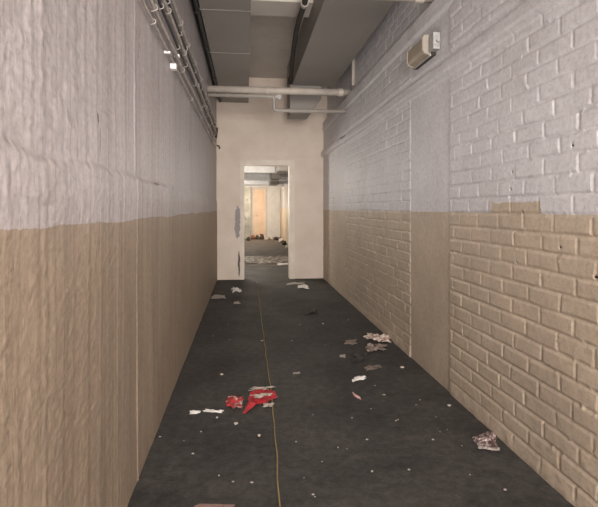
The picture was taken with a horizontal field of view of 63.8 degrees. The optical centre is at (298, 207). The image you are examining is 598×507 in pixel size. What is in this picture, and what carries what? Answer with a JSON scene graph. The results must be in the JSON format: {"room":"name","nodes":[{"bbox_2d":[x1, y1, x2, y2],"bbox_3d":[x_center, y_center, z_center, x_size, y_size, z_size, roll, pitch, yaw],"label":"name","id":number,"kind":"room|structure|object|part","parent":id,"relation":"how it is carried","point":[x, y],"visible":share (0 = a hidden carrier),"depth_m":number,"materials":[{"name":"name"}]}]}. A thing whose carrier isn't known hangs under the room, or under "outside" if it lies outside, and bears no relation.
{"room":"abandoned building corridor","nodes":[
{"label":"abandoned building corridor","id":0,"kind":"room"},
{"bbox_2d":[0,0,216,506],"bbox_3d":[-0.881,-0.560,1.985,0.259,3.860,14.140,0,0,-6],"label":"wall","id":1,"kind":"structure","parent":0,"point":[108,163],"depth_m":1.72,"materials":[{"name":"paint"}]},
{"bbox_2d":[170,63,176,70],"bbox_3d":[-0.908,-1.023,3.483,0.045,0.040,0.060,0,0,-6],"label":"junction box","id":2,"kind":"object","parent":1,"relation":"attached to","point":[173,67],"visible":1,"depth_m":3.46,"materials":[{"name":"white plastic"}]},
{"bbox_2d":[141,0,215,146],"bbox_3d":[-1.032,-1.049,4.640,0.031,0.051,7.050,0,0,-6],"label":"cable","id":3,"kind":"object","parent":1,"relation":"attached to","point":[143,1],"visible":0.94,"depth_m":3.16,"materials":[{"name":"grey metal"}]},
{"bbox_2d":[148,0,215,142],"bbox_3d":[-1.029,-1.126,4.666,0.040,0.070,7.101,0,0,-6],"label":"cable","id":4,"kind":"object","parent":1,"relation":"attached to","point":[153,5],"visible":1,"depth_m":3.47,"materials":[{"name":"grey metal"}]},
{"bbox_2d":[157,0,215,136],"bbox_3d":[-1.035,-1.237,4.690,0.035,0.078,7.151,0,0,-6],"label":"cable","id":5,"kind":"object","parent":1,"relation":"attached to","point":[158,1],"visible":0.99,"depth_m":3.73,"materials":[{"name":"grey metal"}]},
{"bbox_2d":[161,0,216,133],"bbox_3d":[-1.033,-1.296,4.715,0.042,0.078,7.201,0,0,-6],"label":"cable","id":6,"kind":"object","parent":1,"relation":"attached to","point":[164,2],"visible":0.95,"depth_m":3.98,"materials":[{"name":"grey metal"}]},
{"bbox_2d":[166,0,215,125],"bbox_3d":[-1.022,-1.376,4.576,0.035,0.072,6.921,0,0,-6],"label":"cable","id":7,"kind":"object","parent":1,"relation":"attached to","point":[167,1],"visible":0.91,"depth_m":4.29,"materials":[{"name":"grey metal"}]},
{"bbox_2d":[170,0,215,121],"bbox_3d":[-1.018,-1.453,4.576,0.042,0.082,6.921,0,0,-6],"label":"cable","id":8,"kind":"object","parent":1,"relation":"attached to","point":[180,21],"visible":0.96,"depth_m":4.34,"materials":[{"name":"grey metal"}]},
{"bbox_2d":[193,0,220,101],"bbox_3d":[-0.706,-1.996,1.980,0.062,0.060,14.090,0,0,-6],"label":"drain pipe","id":9,"kind":"object","parent":1,"relation":"attached to","point":[196,3],"visible":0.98,"depth_m":5.63,"materials":[{"name":"black metal"}]},
{"bbox_2d":[244,187,250,238],"bbox_3d":[-2.939,0.040,21.382,1.551,2.660,0.750,0,0,-6],"label":"wall pier","id":10,"kind":"object","parent":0,"point":[247,190],"visible":0.14,"depth_m":21.08,"materials":[{"name":"grey paint"}]},
{"bbox_2d":[251,187,279,236],"bbox_3d":[-2.326,0.025,21.977,3.000,2.690,0.200,0,0,-6],"label":"wall","id":11,"kind":"structure","parent":0,"point":[273,193],"depth_m":22.00,"materials":[{"name":"white paint"}]},
{"bbox_2d":[252,188,266,236],"bbox_3d":[-1.803,0.214,21.878,0.654,2.273,0.112,0,0,-6],"label":"door","id":12,"kind":"structure","parent":11,"relation":"in","point":[259,195],"depth_m":21.88,"materials":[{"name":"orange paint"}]},
{"bbox_2d":[216,78,326,279],"bbox_3d":[-0.511,-0.555,9.221,2.183,3.850,0.238,0,0,-6],"label":"wall","id":13,"kind":"structure","parent":0,"point":[251,130],"depth_m":9.10,"materials":[{"name":"beige paint"}]},
{"bbox_2d":[240,160,294,279],"bbox_3d":[-0.608,0.219,9.213,1.027,2.262,0.252,0,0,-6],"label":"trim","id":14,"kind":"structure","parent":13,"relation":"attached to","point":[290,164],"depth_m":9.14,"materials":[{"name":"beige paint"}]},
{"bbox_2d":[249,15,303,78],"bbox_3d":[0.260,-2.535,2.151,2.463,0.150,14.220,0,0,-6],"label":"ceiling","id":15,"kind":"structure","parent":0,"point":[271,37],"depth_m":7.27,"materials":[{"name":"paint"}]},
{"bbox_2d":[198,0,250,102],"bbox_3d":[-0.427,-2.216,2.015,0.510,0.485,14.100,0,0,-6],"label":"air duct","id":16,"kind":"object","parent":15,"relation":"hanging from","point":[226,22],"visible":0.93,"depth_m":5.64,"materials":[{"name":"grey metal"}]},
{"bbox_2d":[251,0,312,16],"bbox_3d":[-0.205,-2.365,5.430,0.685,0.230,0.400,0,0,-6],"label":"ceiling beam","id":17,"kind":"structure","parent":15,"relation":"attached to","point":[290,8],"depth_m":5.40,"materials":[{"name":"paint"}]},
{"bbox_2d":[287,0,394,118],"bbox_3d":[0.884,-1.998,1.742,0.723,0.933,13.270,0,0,-6],"label":"air duct","id":18,"kind":"object","parent":15,"relation":"hanging from","point":[334,32],"visible":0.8,"depth_m":5.81,"materials":[{"name":"grey metal"}]},
{"bbox_2d":[288,0,308,84],"bbox_3d":[-0.029,-2.200,5.965,0.098,0.519,3.268,0,0,-4],"label":"pipe","id":19,"kind":"object","parent":18,"relation":"attached to","point":[304,4],"visible":1,"depth_m":5.85,"materials":[{"name":"metal"}]},
{"bbox_3d":[0.928,-2.220,1.471,0.683,0.479,12.720,0,0,-6],"label":"duct casing","id":20,"kind":"part","parent":18,"relation":"part of","materials":[{"name":"grey paint"}]},
{"bbox_2d":[280,185,287,243],"bbox_3d":[-0.085,0.025,15.806,0.200,2.690,12.760,0,0,-6],"label":"wall","id":21,"kind":"structure","parent":0,"point":[283,190],"depth_m":19.44,"materials":[{"name":"paint"}]},
{"bbox_2d":[127,237,573,506],"bbox_3d":[-0.795,1.423,8.565,3.500,0.154,27.200,0,0,-6],"label":"floor","id":22,"kind":"structure","parent":0,"point":[440,468],"depth_m":2.99,"materials":[{"name":"black concrete"}]},
{"bbox_2d":[190,410,200,413],"bbox_3d":[-0.685,1.343,3.163,0.076,0.013,0.069,0,0,-6],"label":"paper scrap","id":23,"kind":"object","parent":22,"relation":"on","point":[191,411],"visible":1,"depth_m":3.16,"materials":[{"name":"white paper"}]},
{"bbox_2d":[203,409,223,412],"bbox_3d":[-0.570,1.343,3.184,0.143,0.013,0.036,0,0,11],"label":"paper scrap","id":24,"kind":"object","parent":22,"relation":"on","point":[206,410],"visible":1,"depth_m":3.18,"materials":[{"name":"white paper"}]},
{"bbox_2d":[194,504,233,506],"bbox_3d":[-0.382,1.346,2.157,0.193,0.007,0.057,0,0,2],"label":"paper scrap","id":25,"kind":"object","parent":22,"relation":"on","point":[197,505],"visible":1,"depth_m":2.17,"materials":[{"name":"pink paper"}]},
{"bbox_2d":[211,295,225,298],"bbox_3d":[-1.211,1.341,7.267,0.235,0.018,0.368,0,0,-6],"label":"paper scrap","id":26,"kind":"object","parent":22,"relation":"on","point":[213,296],"visible":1,"depth_m":7.25,"materials":[{"name":"grey paper"}]},
{"bbox_2d":[225,395,243,408],"bbox_3d":[-0.446,1.334,3.312,0.130,0.030,0.223,0,0,-6],"label":"plastic bag","id":27,"kind":"object","parent":22,"relation":"on","point":[234,401],"visible":1,"depth_m":3.32,"materials":[{"name":"red plastic"}]},
{"bbox_2d":[231,287,241,291],"bbox_3d":[-1.024,1.329,7.844,0.181,0.040,0.458,0,0,-6],"label":"paper scrap","id":28,"kind":"object","parent":22,"relation":"on","point":[233,288],"visible":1,"depth_m":7.78,"materials":[{"name":"white paper"}]},
{"bbox_2d":[243,386,277,413],"bbox_3d":[-0.269,1.323,3.373,0.248,0.053,0.451,0,0,-6],"label":"plastic bag","id":29,"kind":"object","parent":22,"relation":"on","point":[259,395],"visible":1,"depth_m":3.36,"materials":[{"name":"red plastic"}]},
{"bbox_2d":[244,255,287,262],"bbox_3d":[-0.834,1.316,12.489,1.618,0.066,1.929,0,0,-6],"label":"floor","id":30,"kind":"structure","parent":22,"relation":"on","point":[281,258],"depth_m":12.33,"materials":[{"name":"grey concrete"}]},
{"bbox_2d":[257,287,280,506],"bbox_3d":[-0.411,1.347,5.389,0.040,0.008,6.847,0,0,-6],"label":"cord","id":31,"kind":"object","parent":22,"relation":"on","point":[257,287],"visible":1,"depth_m":2.82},
{"bbox_2d":[287,282,304,284],"bbox_3d":[-0.059,1.340,8.544,0.433,0.019,0.229,0,0,-19],"label":"paper scrap","id":32,"kind":"object","parent":22,"relation":"on","point":[292,282],"visible":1,"depth_m":8.54,"materials":[{"name":"grey paper"}]},
{"bbox_2d":[298,284,308,288],"bbox_3d":[0.062,1.333,8.198,0.209,0.033,0.482,0,0,-6],"label":"paper scrap","id":33,"kind":"object","parent":22,"relation":"on","point":[305,286],"visible":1,"depth_m":8.16,"materials":[{"name":"white paper"}]},
{"bbox_2d":[303,308,316,313],"bbox_3d":[0.144,1.334,6.237,0.194,0.030,0.358,0,0,0],"label":"scrap","id":34,"kind":"object","parent":22,"relation":"on","point":[313,310],"visible":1,"depth_m":6.16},
{"bbox_2d":[344,339,356,344],"bbox_3d":[0.520,1.345,4.839,0.137,0.008,0.206,0,0,4],"label":"paper scrap","id":35,"kind":"object","parent":22,"relation":"on","point":[351,342],"visible":1,"depth_m":4.81,"materials":[{"name":"paper"}]},
{"bbox_2d":[352,376,365,381],"bbox_3d":[0.468,1.340,3.770,0.088,0.019,0.166,0,0,39],"label":"paper scrap","id":36,"kind":"object","parent":22,"relation":"on","point":[357,378],"visible":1,"depth_m":3.77,"materials":[{"name":"white paper"}]},
{"bbox_2d":[350,351,369,362],"bbox_3d":[0.553,1.335,4.334,0.179,0.028,0.363,0,0,3],"label":"scrap","id":37,"kind":"object","parent":22,"relation":"on","point":[360,357],"visible":1,"depth_m":4.31,"materials":[{"name":"grey paper"}]},
{"bbox_2d":[364,365,381,370],"bbox_3d":[0.618,1.346,4.067,0.196,0.006,0.106,0,0,-28],"label":"paper scrap","id":38,"kind":"object","parent":22,"relation":"on","point":[369,367],"visible":1,"depth_m":4.05,"materials":[{"name":"paper"}]},
{"bbox_2d":[365,343,386,351],"bbox_3d":[0.743,1.330,4.581,0.222,0.039,0.261,0,0,5],"label":"crumpled paper","id":39,"kind":"object","parent":22,"relation":"on","point":[371,347],"visible":1,"depth_m":4.59,"materials":[{"name":"paper"}]},
{"bbox_2d":[363,333,390,342],"bbox_3d":[0.828,1.328,4.954,0.344,0.043,0.245,0,0,30],"label":"crumpled paper","id":40,"kind":"object","parent":22,"relation":"on","point":[383,337],"visible":1,"depth_m":4.94,"materials":[{"name":"beige paper"}]},
{"bbox_2d":[472,430,499,450],"bbox_3d":[1.082,1.336,2.789,0.140,0.026,0.272,0,0,10],"label":"crumpled paper","id":41,"kind":"object","parent":22,"relation":"on","point":[487,440],"visible":1,"depth_m":2.76,"materials":[{"name":"paper"}]},
{"bbox_2d":[321,0,597,506],"bbox_3d":[1.363,-0.560,2.233,0.352,3.860,14.140,0,0,-6],"label":"wall","id":42,"kind":"structure","parent":0,"point":[460,189],"depth_m":2.93,"materials":[{"name":"brick"}]},
{"bbox_2d":[208,93,346,113],"bbox_3d":[-0.300,-1.520,6.974,2.008,0.258,0.070,0,0,-6],"label":"conduit","id":43,"kind":"object","parent":42,"relation":"attached to","point":[230,95],"visible":1,"depth_m":6.95,"materials":[{"name":"white metal"}]},
{"bbox_2d":[207,85,351,96],"bbox_3d":[-0.266,-1.700,6.963,2.093,0.120,0.120,0,0,-6],"label":"pipe","id":44,"kind":"object","parent":42,"relation":"attached to","point":[266,90],"visible":0.93,"depth_m":6.92,"materials":[{"name":"white metal"}]},
{"bbox_2d":[351,59,354,85],"bbox_3d":[0.780,-1.964,6.919,0.042,0.404,0.090,0,0,-6],"label":"pipe","id":45,"kind":"object","parent":42,"relation":"attached to","point":[353,61],"visible":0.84,"depth_m":6.90,"materials":[{"name":"white metal"}]},
{"bbox_2d":[383,0,433,3],"bbox_3d":[0.088,-1.704,3.752,2.093,0.116,0.116,0,0,-6],"label":"pipe","id":46,"kind":"object","parent":42,"relation":"attached to","point":[413,1],"visible":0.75,"depth_m":3.83,"materials":[{"name":"white metal"}]},
{"bbox_2d":[407,32,440,69],"bbox_3d":[1.007,-1.280,3.901,0.102,0.171,0.522,0,0,-6],"label":"lamp","id":47,"kind":"object","parent":42,"relation":"attached to","point":[427,47],"visible":1,"depth_m":3.81,"materials":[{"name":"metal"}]},
{"bbox_3d":[1.010,-1.200,3.959,0.015,0.010,0.383,0,0,-6],"label":"rail","id":48,"kind":"part","parent":47,"relation":"part of","materials":[{"name":"beige metal"}]},
{"bbox_3d":[1.034,-1.282,3.964,0.034,0.167,0.402,0,0,-6],"label":"plate","id":49,"kind":"part","parent":47,"relation":"part of","materials":[{"name":"beige metal"}]},
{"bbox_3d":[1.006,-1.281,3.781,0.073,0.164,0.016,0,0,-6],"label":"plate","id":50,"kind":"part","parent":47,"relation":"part of","materials":[{"name":"beige plastic"}]},
{"bbox_3d":[-1.582,-1.345,15.691,3.500,0.150,12.860,0,0,-6],"label":"ceiling","id":51,"kind":"structure","parent":0,"visible":0},
{"bbox_2d":[244,184,283,186],"bbox_3d":[-2.021,-1.072,19.395,2.880,0.435,0.200,0,0,-6],"label":"ceiling beam","id":52,"kind":"structure","parent":51,"relation":"attached to","point":[245,185],"depth_m":19.35,"materials":[{"name":"paint"}]},
{"bbox_2d":[244,166,287,172],"bbox_3d":[-1.254,-1.101,12.448,2.880,0.378,0.220,0,0,-6],"label":"ceiling beam","id":53,"kind":"structure","parent":51,"relation":"attached to","point":[247,169],"depth_m":12.36,"materials":[{"name":"paint"}]},
{"bbox_2d":[244,177,287,180],"bbox_3d":[-1.637,-1.098,15.916,2.880,0.385,0.200,0,0,-6],"label":"ceiling beam","id":54,"kind":"structure","parent":51,"relation":"attached to","point":[245,178],"depth_m":15.86,"materials":[{"name":"paint"}]},
{"bbox_2d":[244,173,287,177],"bbox_3d":[-1.459,-1.106,14.306,2.880,0.369,0.160,0,0,-6],"label":"ceiling beam","id":55,"kind":"structure","parent":51,"relation":"attached to","point":[285,175],"depth_m":14.26,"materials":[{"name":"paint"}]},
{"bbox_2d":[244,181,287,184],"bbox_3d":[-1.832,-1.083,17.686,2.880,0.414,0.160,0,0,-6],"label":"ceiling beam","id":56,"kind":"structure","parent":51,"relation":"attached to","point":[245,182],"depth_m":17.66,"materials":[{"name":"paint"}]},
{"bbox_2d":[269,181,278,185],"bbox_3d":[-0.896,-1.039,17.004,0.304,0.462,1.200,0,0,-6],"label":"vent box","id":57,"kind":"object","parent":51,"relation":"hanging from","point":[271,183],"visible":0.44,"depth_m":16.42,"materials":[{"name":"beige metal"}]},
{"bbox_2d":[270,173,280,180],"bbox_3d":[-0.678,-1.032,13.608,0.274,0.475,1.200,0,0,-6],"label":"vent box","id":58,"kind":"object","parent":51,"relation":"hanging from","point":[273,177],"visible":0.44,"depth_m":13.03,"materials":[{"name":"grey metal"}]},
{"bbox_2d":[275,166,287,173],"bbox_3d":[-0.430,-1.063,11.673,0.259,0.415,1.300,0,0,-6],"label":"vent box","id":59,"kind":"object","parent":51,"relation":"hanging from","point":[278,169],"visible":0.38,"depth_m":11.18,"materials":[{"name":"grey paint"}]}
]}

